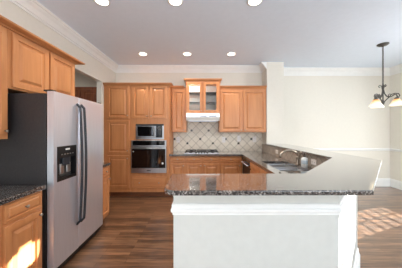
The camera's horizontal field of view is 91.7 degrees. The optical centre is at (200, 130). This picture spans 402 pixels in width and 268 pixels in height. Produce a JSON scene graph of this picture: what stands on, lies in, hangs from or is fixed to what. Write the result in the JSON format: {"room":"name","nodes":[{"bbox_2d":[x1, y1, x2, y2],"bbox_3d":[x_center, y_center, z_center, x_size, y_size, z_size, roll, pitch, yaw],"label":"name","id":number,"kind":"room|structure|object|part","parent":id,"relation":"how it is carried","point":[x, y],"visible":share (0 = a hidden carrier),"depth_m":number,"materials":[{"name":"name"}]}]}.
{"room":"kitchen","nodes":[
{"label":"kitchen","id":0,"kind":"room"},
{"bbox_2d":[0,0,115,161],"bbox_3d":[-2.090,-0.065,0.830,0.100,2.910,7.660,0,0,0],"label":"wall","id":1,"kind":"structure","parent":0,"point":[93,69],"depth_m":2.96,"materials":[{"name":"paint"}]},
{"bbox_2d":[0,15,17,138],"bbox_3d":[-1.837,-0.436,1.222,0.395,1.022,1.045,0,0,0],"label":"upper cabinet","id":2,"kind":"object","parent":1,"relation":"attached to","point":[5,24],"visible":1,"depth_m":1.69,"materials":[{"name":"brown wood"}]},
{"bbox_3d":[-1.720,-0.432,1.476,0.020,0.925,0.492,0,0,0],"label":"door","id":3,"kind":"part","parent":2,"relation":"part of","materials":[{"name":"brown wood"}]},
{"bbox_3d":[-1.685,-0.928,1.222,0.090,0.037,1.045,0,0,0],"label":"crown","id":4,"kind":"part","parent":2,"relation":"part of","materials":[{"name":"brown wood"}]},
{"bbox_2d":[8,25,84,96],"bbox_3d":[-1.837,-0.663,2.257,0.395,0.567,1.020,0,0,0],"label":"upper cabinet","id":5,"kind":"object","parent":1,"relation":"attached to","point":[35,65],"visible":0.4,"depth_m":2.03,"materials":[{"name":"brown wood"}]},
{"bbox_3d":[-1.720,-0.645,1.984,0.020,0.500,0.415,0,0,0],"label":"door","id":6,"kind":"part","parent":5,"relation":"part of","materials":[{"name":"brown wood"}]},
{"bbox_3d":[-1.837,-0.928,2.257,0.395,0.037,1.020,0,0,0],"label":"crown","id":7,"kind":"part","parent":5,"relation":"part of","materials":[{"name":"brown wood"}]},
{"bbox_3d":[-1.720,-0.645,2.434,0.020,0.500,0.425,0,0,0],"label":"door","id":8,"kind":"part","parent":5,"relation":"part of","materials":[{"name":"brown wood"}]},
{"bbox_2d":[9,0,266,72],"bbox_3d":[-0.290,-1.450,0.830,3.500,0.140,7.660,0,0,0],"label":"trim","id":9,"kind":"structure","parent":1,"relation":"attached to","point":[34,8],"depth_m":4.09,"materials":[{"name":"white paint"}]},
{"bbox_2d":[75,71,96,86],"bbox_3d":[-2.930,-0.065,3.470,1.580,2.910,2.540,0,0,0],"label":"wall","id":10,"kind":"structure","parent":0,"point":[81,80],"depth_m":4.62,"materials":[{"name":"paint"}]},
{"bbox_2d":[116,73,261,173],"bbox_3d":[-0.350,-0.065,4.720,3.620,2.910,0.120,0,0,0],"label":"wall","id":11,"kind":"structure","parent":0,"point":[228,79],"depth_m":4.66,"materials":[{"name":"paint"}]},
{"bbox_2d":[172,86,186,131],"bbox_3d":[-0.490,-0.475,4.478,0.325,1.030,0.360,0,0,0],"label":"upper cabinet","id":12,"kind":"object","parent":11,"relation":"attached to","point":[179,123],"visible":0.95,"depth_m":4.33,"materials":[{"name":"brown wood"}]},
{"bbox_3d":[-0.517,-0.950,4.324,0.272,0.080,0.052,0,0,0],"label":"crown","id":13,"kind":"part","parent":12,"relation":"part of","materials":[{"name":"brown wood"}]},
{"bbox_2d":[183,78,221,112],"bbox_3d":[0.040,-0.748,4.421,0.836,0.745,0.467,0,0,0],"label":"upper cabinet","id":14,"kind":"object","parent":11,"relation":"attached to","point":[202,94],"visible":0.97,"depth_m":4.24,"materials":[{"name":"brown wood"}]},
{"bbox_3d":[-0.139,-0.719,4.230,0.335,0.663,0.020,0,0,0],"label":"door","id":15,"kind":"part","parent":14,"relation":"part of","materials":[{"name":"brown wood"}]},
{"bbox_2d":[189,92,215,94],"bbox_3d":[0.040,-0.835,4.456,0.694,0.010,0.372,0,0,0],"label":"shelf","id":16,"kind":"object","parent":14,"relation":"attached to","point":[190,93],"depth_m":4.43,"materials":[{"name":"clear glass"}]},
{"bbox_2d":[189,102,215,103],"bbox_3d":[0.040,-0.620,4.456,0.694,0.010,0.372,0,0,0],"label":"shelf","id":17,"kind":"object","parent":14,"relation":"attached to","point":[189,102],"depth_m":4.35,"materials":[{"name":"clear glass"}]},
{"bbox_3d":[0.040,-1.080,4.421,0.836,0.080,0.467,0,0,0],"label":"crown","id":18,"kind":"part","parent":14,"relation":"part of","materials":[{"name":"brown wood"}]},
{"bbox_3d":[0.040,-0.725,4.649,0.696,0.664,0.012,0,0,0],"label":"panel","id":19,"kind":"part","parent":14,"relation":"part of","materials":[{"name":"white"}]},
{"bbox_2d":[186,113,219,121],"bbox_3d":[0.040,-0.287,4.381,0.710,0.171,0.537,0,0,0],"label":"range hood","id":20,"kind":"object","parent":14,"relation":"attached to","point":[190,117],"visible":1,"depth_m":4.14,"materials":[{"name":"white metal"}]},
{"bbox_3d":[0.218,-0.719,4.230,0.335,0.663,0.020,0,0,0],"label":"door","id":21,"kind":"part","parent":14,"relation":"part of","materials":[{"name":"brown wood"}]},
{"bbox_2d":[174,122,261,150],"bbox_3d":[0.393,0.065,4.654,2.110,0.849,0.012,0,0,0],"label":"backsplash","id":22,"kind":"structure","parent":11,"relation":"attached to","point":[199,135],"depth_m":4.65,"materials":[{"name":"tile"}]},
{"bbox_2d":[218,86,266,131],"bbox_3d":[0.932,-0.475,4.478,1.048,1.030,0.360,0,0,0],"label":"upper cabinet","id":23,"kind":"object","parent":11,"relation":"attached to","point":[242,108],"visible":0.96,"depth_m":4.33,"materials":[{"name":"brown wood"}]},
{"bbox_3d":[0.673,-0.438,4.340,0.490,0.925,0.020,0,0,0],"label":"door","id":24,"kind":"part","parent":23,"relation":"part of","materials":[{"name":"brown wood"}]},
{"bbox_3d":[0.932,-0.950,4.324,1.048,0.080,0.052,0,0,0],"label":"crown","id":25,"kind":"part","parent":23,"relation":"part of","materials":[{"name":"brown wood"}]},
{"bbox_3d":[1.193,-0.438,4.340,0.490,0.925,0.020,0,0,0],"label":"door","id":26,"kind":"part","parent":23,"relation":"part of","materials":[{"name":"brown wood"}]},
{"bbox_2d":[37,0,401,66],"bbox_3d":[0.425,-1.545,0.925,8.850,0.050,8.150,0,0,0],"label":"ceiling","id":27,"kind":"structure","parent":0,"point":[295,33],"depth_m":2.96,"materials":[{"name":"paint"}]},
{"bbox_2d":[94,0,109,5],"bbox_3d":[-1.160,-1.513,2.285,0.180,0.012,0.180,0,0,0],"label":"recessed light","id":28,"kind":"object","parent":27,"relation":"in","point":[100,2],"visible":1,"depth_m":2.30,"materials":[{"name":"white paint"}]},
{"bbox_2d":[168,0,182,5],"bbox_3d":[-0.300,-1.513,2.285,0.180,0.012,0.180,0,0,0],"label":"recessed light","id":29,"kind":"object","parent":27,"relation":"in","point":[171,2],"visible":1,"depth_m":2.30,"materials":[{"name":"white paint"}]},
{"bbox_2d":[247,0,262,5],"bbox_3d":[0.630,-1.513,2.285,0.180,0.012,0.180,0,0,0],"label":"recessed light","id":30,"kind":"object","parent":27,"relation":"in","point":[249,2],"visible":1,"depth_m":2.30,"materials":[{"name":"white paint"}]},
{"bbox_2d":[368,42,401,107],"bbox_3d":[3.178,-0.972,3.452,0.480,1.096,0.480,0,0,0],"label":"chandelier","id":31,"kind":"object","parent":27,"relation":"hanging from","point":[375,103],"visible":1,"depth_m":3.39,"materials":[{"name":"grey metal"}]},
{"bbox_3d":[3.036,-0.479,3.386,0.196,0.111,0.196,0,0,0],"label":"lamp shade","id":32,"kind":"part","parent":31,"relation":"part of","materials":[{"name":"white glass"}]},
{"bbox_3d":[3.097,-0.603,3.403,0.210,0.236,0.068,0,0,0],"label":"arm","id":33,"kind":"part","parent":31,"relation":"part of","materials":[{"name":"grey metal"}]},
{"bbox_3d":[3.200,-0.625,3.430,0.052,0.390,0.051,0,0,0],"label":"stem","id":34,"kind":"part","parent":31,"relation":"part of","materials":[{"name":"grey metal"}]},
{"bbox_3d":[3.200,-1.129,3.430,0.025,0.702,0.025,0,0,-45],"label":"chain","id":35,"kind":"part","parent":31,"relation":"part of","materials":[{"name":"grey metal"}]},
{"bbox_3d":[3.276,-0.603,3.354,0.217,0.236,0.017,0,0,45],"label":"arm","id":36,"kind":"part","parent":31,"relation":"part of","materials":[{"name":"grey metal"}]},
{"bbox_3d":[3.320,-0.479,3.310,0.196,0.111,0.196,0,0,0],"label":"lamp shade","id":37,"kind":"part","parent":31,"relation":"part of","materials":[{"name":"white glass"}]},
{"bbox_2d":[62,187,401,267],"bbox_3d":[0.425,1.415,0.925,8.850,0.050,8.150,0,0,0],"label":"floor","id":38,"kind":"structure","parent":0,"point":[137,231],"depth_m":2.58,"materials":[{"name":"brown wood"}]},
{"bbox_2d":[0,190,42,267],"bbox_3d":[-1.705,0.960,1.565,0.650,0.860,0.380,0,0,0],"label":"base cabinet","id":39,"kind":"object","parent":38,"relation":"on","point":[20,219],"visible":1,"depth_m":1.54,"materials":[{"name":"brown wood"}]},
{"bbox_3d":[-1.420,0.610,1.567,0.020,0.130,0.325,0,0,0],"label":"drawer","id":40,"kind":"part","parent":39,"relation":"part of","materials":[{"name":"brown wood"}]},
{"bbox_3d":[-1.420,0.975,1.567,0.020,0.550,0.325,0,0,0],"label":"door","id":41,"kind":"part","parent":39,"relation":"part of","materials":[{"name":"brown wood"}]},
{"bbox_2d":[0,90,102,267],"bbox_3d":[-1.659,0.495,2.255,0.735,1.750,0.906,0,0,0],"label":"refrigerator","id":42,"kind":"object","parent":38,"relation":"on","point":[55,139],"visible":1,"depth_m":1.86,"materials":[{"name":"silver metal"}]},
{"bbox_3d":[-1.392,0.468,1.985,0.060,1.665,0.366,0,0,0],"label":"freezer door","id":43,"kind":"part","parent":42,"relation":"part of","materials":[{"name":"silver metal"}]},
{"bbox_3d":[-1.331,0.370,2.142,0.080,1.336,0.026,0,0,0],"label":"handle","id":44,"kind":"part","parent":42,"relation":"part of","materials":[{"name":"grey metal"}]},
{"bbox_3d":[-1.331,0.370,2.214,0.080,1.336,0.026,0,0,0],"label":"handle","id":45,"kind":"part","parent":42,"relation":"part of","materials":[{"name":"grey metal"}]},
{"bbox_3d":[-1.392,0.468,2.442,0.060,1.665,0.532,0,0,0],"label":"door","id":46,"kind":"part","parent":42,"relation":"part of","materials":[{"name":"silver metal"}]},
{"bbox_2d":[75,87,96,102],"bbox_3d":[-2.783,0.220,4.400,1.235,2.340,0.400,0,0,0],"label":"tall cabinet","id":47,"kind":"object","parent":38,"relation":"on","point":[87,93],"visible":0.04,"depth_m":4.23,"materials":[{"name":"brown wood"}]},
{"bbox_3d":[-2.805,0.175,4.240,0.370,2.130,0.020,0,0,0],"label":"door","id":48,"kind":"part","parent":47,"relation":"part of","materials":[{"name":"brown wood"}]},
{"bbox_3d":[-2.415,0.175,4.240,0.370,2.130,0.020,0,0,0],"label":"door","id":49,"kind":"part","parent":47,"relation":"part of","materials":[{"name":"brown wood"}]},
{"bbox_2d":[103,166,110,221],"bbox_3d":[-1.695,0.960,2.870,0.650,0.860,0.250,0,0,0],"label":"base cabinet","id":50,"kind":"object","parent":38,"relation":"on","point":[106,178],"visible":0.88,"depth_m":2.89,"materials":[{"name":"brown wood"}]},
{"bbox_3d":[-1.410,0.605,2.870,0.020,0.120,0.226,0,0,0],"label":"drawer","id":51,"kind":"part","parent":50,"relation":"part of","materials":[{"name":"brown wood"}]},
{"bbox_3d":[-1.410,0.970,2.870,0.020,0.560,0.226,0,0,0],"label":"door","id":52,"kind":"part","parent":50,"relation":"part of","materials":[{"name":"brown wood"}]},
{"bbox_2d":[103,162,110,166],"bbox_3d":[-1.714,0.509,2.865,0.647,0.038,0.270,0,0,0],"label":"countertop","id":53,"kind":"structure","parent":50,"relation":"on","point":[105,164],"depth_m":2.90,"materials":[{"name":"stone"}]},
{"bbox_2d":[103,83,131,195],"bbox_3d":[-1.751,0.200,4.341,0.562,2.380,0.627,0,0,0],"label":"pantry cabinet","id":54,"kind":"object","parent":38,"relation":"on","point":[117,96],"visible":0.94,"depth_m":4.06,"materials":[{"name":"brown wood"}]},
{"bbox_3d":[-1.751,-0.950,4.054,0.562,0.080,0.052,0,0,0],"label":"crown","id":55,"kind":"part","parent":54,"relation":"part of","materials":[{"name":"brown wood"}]},
{"bbox_3d":[-1.730,0.860,4.070,0.465,0.680,0.020,0,0,0],"label":"door","id":56,"kind":"part","parent":54,"relation":"part of","materials":[{"name":"brown wood"}]},
{"bbox_3d":[-1.730,0.138,4.070,0.465,0.695,0.020,0,0,0],"label":"door","id":57,"kind":"part","parent":54,"relation":"part of","materials":[{"name":"brown wood"}]},
{"bbox_3d":[-1.730,-0.593,4.070,0.465,0.685,0.020,0,0,0],"label":"door","id":58,"kind":"part","parent":54,"relation":"part of","materials":[{"name":"brown wood"}]},
{"bbox_2d":[130,83,172,195],"bbox_3d":[-1.038,0.200,4.341,0.860,2.380,0.627,0,0,0],"label":"tall cabinet","id":59,"kind":"object","parent":38,"relation":"on","point":[151,103],"visible":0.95,"depth_m":4.07,"materials":[{"name":"brown wood"}]},
{"bbox_3d":[-1.266,-0.593,4.070,0.345,0.685,0.020,0,0,0],"label":"door","id":60,"kind":"part","parent":59,"relation":"part of","materials":[{"name":"brown wood"}]},
{"bbox_2d":[131,140,166,172],"bbox_3d":[-1.084,0.542,4.269,0.730,0.675,0.592,0,0,0],"label":"wall oven","id":61,"kind":"object","parent":59,"relation":"in","point":[147,156],"visible":1,"depth_m":4.03,"materials":[{"name":"metal"}]},
{"bbox_3d":[-1.084,0.365,4.001,0.660,0.023,0.056,0,0,0],"label":"handle","id":62,"kind":"part","parent":61,"relation":"part of","materials":[{"name":"metal"}]},
{"bbox_3d":[-1.084,0.562,4.030,0.730,0.435,0.006,0,0,0],"label":"door frame","id":63,"kind":"part","parent":61,"relation":"part of","materials":[{"name":"metal"}]},
{"bbox_3d":[-1.084,0.270,4.059,0.730,0.130,0.038,0,0,0],"label":"control panel","id":64,"kind":"part","parent":61,"relation":"part of","materials":[{"name":"metal"}]},
{"bbox_3d":[-1.084,0.560,4.056,0.730,0.430,0.045,0,0,0],"label":"door","id":65,"kind":"part","parent":61,"relation":"part of","materials":[{"name":"black glass"}]},
{"bbox_3d":[-1.075,1.085,4.070,0.725,0.230,0.020,0,0,0],"label":"drawer","id":66,"kind":"part","parent":59,"relation":"part of","materials":[{"name":"brown wood"}]},
{"bbox_2d":[136,124,163,138],"bbox_3d":[-1.065,0.025,4.266,0.580,0.320,0.528,0,0,0],"label":"microwave","id":67,"kind":"object","parent":59,"relation":"in","point":[143,131],"visible":0.98,"depth_m":4.04,"materials":[{"name":"metal"}]},
{"bbox_3d":[-1.137,0.025,4.060,0.383,0.240,0.044,0,0,0],"label":"door","id":68,"kind":"part","parent":67,"relation":"part of","materials":[{"name":"glass"}]},
{"bbox_3d":[-0.873,0.025,4.061,0.142,0.240,0.042,0,0,0],"label":"control panel","id":69,"kind":"part","parent":67,"relation":"part of","materials":[{"name":"black glass"}]},
{"bbox_3d":[-1.038,-0.950,4.162,0.860,0.080,0.267,0,0,0],"label":"crown","id":70,"kind":"part","parent":59,"relation":"part of","materials":[{"name":"brown wood"}]},
{"bbox_3d":[-0.888,-0.593,4.070,0.350,0.685,0.020,0,0,0],"label":"door","id":71,"kind":"part","parent":59,"relation":"part of","materials":[{"name":"brown wood"}]},
{"bbox_2d":[170,156,184,195],"bbox_3d":[-0.490,0.960,4.340,0.330,0.860,0.620,0,0,0],"label":"base cabinet","id":72,"kind":"object","parent":38,"relation":"on","point":[177,163],"visible":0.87,"depth_m":4.06,"materials":[{"name":"brown wood"}]},
{"bbox_3d":[-0.487,0.599,4.070,0.305,0.113,0.020,0,0,0],"label":"drawer","id":73,"kind":"part","parent":72,"relation":"part of","materials":[{"name":"brown wood"}]},
{"bbox_3d":[-0.487,0.943,4.070,0.305,0.515,0.020,0,0,0],"label":"door","id":74,"kind":"part","parent":72,"relation":"part of","materials":[{"name":"brown wood"}]},
{"bbox_2d":[185,156,219,173],"bbox_3d":[0.035,0.960,4.340,0.720,0.860,0.620,0,0,0],"label":"base cabinet","id":75,"kind":"object","parent":38,"relation":"on","point":[193,164],"visible":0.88,"depth_m":4.06,"materials":[{"name":"brown wood"}]},
{"bbox_3d":[-0.144,0.599,4.070,0.338,0.113,0.020,0,0,0],"label":"drawer","id":76,"kind":"part","parent":75,"relation":"part of","materials":[{"name":"brown wood"}]},
{"bbox_3d":[-0.144,0.943,4.070,0.338,0.515,0.020,0,0,0],"label":"door","id":77,"kind":"part","parent":75,"relation":"part of","materials":[{"name":"brown wood"}]},
{"bbox_3d":[0.214,0.599,4.070,0.338,0.113,0.020,0,0,0],"label":"drawer","id":78,"kind":"part","parent":75,"relation":"part of","materials":[{"name":"brown wood"}]},
{"bbox_3d":[0.214,0.943,4.070,0.338,0.515,0.020,0,0,0],"label":"door","id":79,"kind":"part","parent":75,"relation":"part of","materials":[{"name":"brown wood"}]},
{"bbox_2d":[220,156,241,173],"bbox_3d":[0.629,0.960,4.340,0.468,0.860,0.620,0,0,0],"label":"base cabinet","id":80,"kind":"object","parent":38,"relation":"on","point":[228,164],"visible":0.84,"depth_m":4.06,"materials":[{"name":"brown wood"}]},
{"bbox_3d":[0.621,0.599,4.070,0.428,0.113,0.020,0,0,0],"label":"drawer","id":81,"kind":"part","parent":80,"relation":"part of","materials":[{"name":"brown wood"}]},
{"bbox_3d":[0.621,0.943,4.070,0.428,0.515,0.020,0,0,0],"label":"door","id":82,"kind":"part","parent":80,"relation":"part of","materials":[{"name":"brown wood"}]},
{"bbox_2d":[241,157,250,173],"bbox_3d":[1.125,0.960,3.720,0.631,0.860,0.600,0,0,0],"label":"dishwasher","id":83,"kind":"object","parent":38,"relation":"on","point":[246,163],"visible":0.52,"depth_m":3.69,"materials":[{"name":"black plastic"}]},
{"bbox_3d":[0.879,0.978,3.720,0.039,0.615,0.594,0,0,0],"label":"door","id":84,"kind":"part","parent":83,"relation":"part of","materials":[{"name":"black plastic"}]},
{"bbox_3d":[0.877,0.598,3.720,0.043,0.125,0.594,0,0,0],"label":"control panel","id":85,"kind":"part","parent":83,"relation":"part of","materials":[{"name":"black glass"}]},
{"bbox_2d":[250,162,269,173],"bbox_3d":[0.882,0.960,2.870,0.125,0.860,1.060,0,0,0],"label":"base cabinet","id":86,"kind":"object","parent":38,"relation":"on","point":[255,169],"visible":0.2,"depth_m":3.02,"materials":[{"name":"brown wood"}]},
{"bbox_3d":[0.860,0.599,3.134,0.020,0.113,0.508,0,0,0],"label":"drawer","id":87,"kind":"part","parent":86,"relation":"part of","materials":[{"name":"brown wood"}]},
{"bbox_3d":[0.860,0.599,2.606,0.020,0.113,0.508,0,0,0],"label":"drawer","id":88,"kind":"part","parent":86,"relation":"part of","materials":[{"name":"brown wood"}]},
{"bbox_3d":[-1.705,0.960,0.967,0.650,0.860,0.813,0,0,0],"label":"base cabinet","id":89,"kind":"object","parent":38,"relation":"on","visible":0},
{"bbox_2d":[0,185,45,205],"bbox_3d":[-1.718,0.509,1.157,0.637,0.038,1.215,0,0,0],"label":"countertop","id":90,"kind":"structure","parent":89,"relation":"on","point":[8,193],"depth_m":1.59,"materials":[{"name":"stone"}]},
{"bbox_3d":[0.290,0.960,1.575,0.800,0.860,0.650,0,0,0],"label":"cabinet","id":91,"kind":"object","parent":38,"relation":"on","visible":0},
{"bbox_2d":[169,151,312,173],"bbox_3d":[0.399,0.509,2.950,2.113,0.038,3.410,0,0,0],"label":"countertop","id":92,"kind":"structure","parent":91,"relation":"on","point":[261,159],"depth_m":3.41,"materials":[{"name":"stone"}]},
{"bbox_2d":[184,150,218,153],"bbox_3d":[0.015,0.466,4.305,0.720,0.046,0.510,0,0,0],"label":"cooktop","id":93,"kind":"object","parent":92,"relation":"in","point":[186,151],"visible":1,"depth_m":4.19,"materials":[{"name":"silver metal"}]},
{"bbox_2d":[184,152,218,153],"bbox_3d":[0.015,0.483,4.305,0.720,0.012,0.510,0,0,0],"label":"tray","id":94,"kind":"object","parent":93,"relation":"on","point":[185,152],"depth_m":4.05,"materials":[{"name":"silver metal"}]},
{"bbox_2d":[268,164,302,170],"bbox_3d":[1.155,0.607,2.740,0.404,0.192,0.784,0,0,0],"label":"sink","id":95,"kind":"object","parent":92,"relation":"in","point":[282,167],"visible":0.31,"depth_m":2.72,"materials":[{"name":"silver metal"}]},
{"bbox_2d":[268,164,292,166],"bbox_3d":[1.155,0.617,2.938,0.404,0.172,0.389,0,0,0],"label":"basin","id":96,"kind":"object","parent":95,"relation":"in","point":[273,165],"depth_m":3.11,"materials":[{"name":"silver metal"}]},
{"bbox_2d":[278,168,302,170],"bbox_3d":[1.155,0.617,2.540,0.404,0.172,0.384,0,0,0],"label":"basin","id":97,"kind":"object","parent":95,"relation":"in","point":[281,169],"depth_m":2.72,"materials":[{"name":"silver metal"}]},
{"bbox_2d":[279,149,300,164],"bbox_3d":[1.261,0.380,2.775,0.312,0.219,0.114,0,0,0],"label":"faucet","id":98,"kind":"object","parent":92,"relation":"on","point":[282,152],"visible":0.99,"depth_m":2.78,"materials":[{"name":"silver metal"}]},
{"bbox_3d":[1.252,0.330,2.783,0.295,0.120,0.036,0,0,-6],"label":"spout","id":99,"kind":"part","parent":98,"relation":"part of","materials":[{"name":"silver metal"}]},
{"bbox_2d":[301,153,307,167],"bbox_3d":[1.372,0.393,2.585,0.082,0.193,0.082,0,0,45],"label":"soap bottle","id":100,"kind":"object","parent":92,"relation":"on","point":[304,161],"visible":1,"depth_m":2.56,"materials":[{"name":"white plastic"}]},
{"bbox_2d":[173,195,356,267],"bbox_3d":[1.167,0.853,2.474,1.198,1.075,3.673,0,0,28],"label":"wall","id":101,"kind":"structure","parent":0,"point":[199,241],"depth_m":1.09,"materials":[{"name":"paint"}]},
{"bbox_2d":[171,195,348,214],"bbox_3d":[1.186,0.440,2.437,1.176,0.064,3.698,0,0,29],"label":"trim","id":102,"kind":"structure","parent":101,"relation":"attached to","point":[177,208],"depth_m":1.08,"materials":[{"name":"white paint"}]},
{"bbox_2d":[164,144,381,195],"bbox_3d":[1.231,0.302,2.434,1.450,0.024,3.933,0,0,28],"label":"countertop","id":103,"kind":"structure","parent":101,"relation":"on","point":[342,174],"depth_m":1.13,"materials":[{"name":"stone"}]},
{"bbox_2d":[311,159,316,165],"bbox_3d":[1.444,0.405,2.500,0.009,0.072,0.115,0,0,0],"label":"outlet","id":104,"kind":"object","parent":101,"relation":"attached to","point":[313,161],"visible":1,"depth_m":2.49,"materials":[{"name":"white plastic"}]},
{"bbox_2d":[353,247,359,267],"bbox_3d":[1.186,1.285,2.432,1.188,0.210,3.713,0,0,30],"label":"baseboard","id":105,"kind":"structure","parent":101,"relation":"attached to","point":[357,258],"depth_m":1.85,"materials":[{"name":"white paint"}]},
{"bbox_2d":[262,62,283,143],"bbox_3d":[1.650,-0.065,4.590,0.380,2.910,0.520,0,0,0],"label":"wall","id":106,"kind":"structure","parent":0,"point":[273,76],"depth_m":4.33,"materials":[{"name":"paint"}]},
{"bbox_2d":[262,144,328,167],"bbox_3d":[1.454,0.404,3.360,0.010,0.171,2.600,0,0,0],"label":"backsplash","id":107,"kind":"structure","parent":106,"relation":"attached to","point":[289,155],"depth_m":3.16,"materials":[{"name":"dark granite"}]},
{"bbox_2d":[284,76,389,177],"bbox_3d":[3.270,-0.065,4.910,2.860,2.910,0.120,0,0,0],"label":"wall","id":108,"kind":"structure","parent":0,"point":[320,111],"depth_m":4.85,"materials":[{"name":"paint"}]},
{"bbox_2d":[284,64,401,75],"bbox_3d":[3.270,-1.440,0.925,2.860,0.161,7.850,0,0,0],"label":"trim","id":109,"kind":"structure","parent":108,"relation":"attached to","point":[288,71],"depth_m":4.78,"materials":[{"name":"white paint"}]},
{"bbox_2d":[313,148,401,151],"bbox_3d":[3.270,0.475,4.555,2.860,0.060,0.590,0,0,0],"label":"trim","id":110,"kind":"structure","parent":108,"relation":"attached to","point":[325,149],"depth_m":4.83,"materials":[{"name":"white paint"}]},
{"bbox_2d":[376,178,401,189],"bbox_3d":[3.270,1.290,0.925,2.860,0.200,7.850,0,0,0],"label":"baseboard","id":111,"kind":"structure","parent":108,"relation":"attached to","point":[381,182],"depth_m":4.83,"materials":[{"name":"white paint"}]},
{"bbox_2d":[390,73,401,180],"bbox_3d":[4.760,-0.065,0.985,0.120,2.910,7.970,0,0,0],"label":"wall","id":112,"kind":"structure","parent":0,"point":[395,80],"depth_m":4.69,"materials":[{"name":"paint"}]}
]}

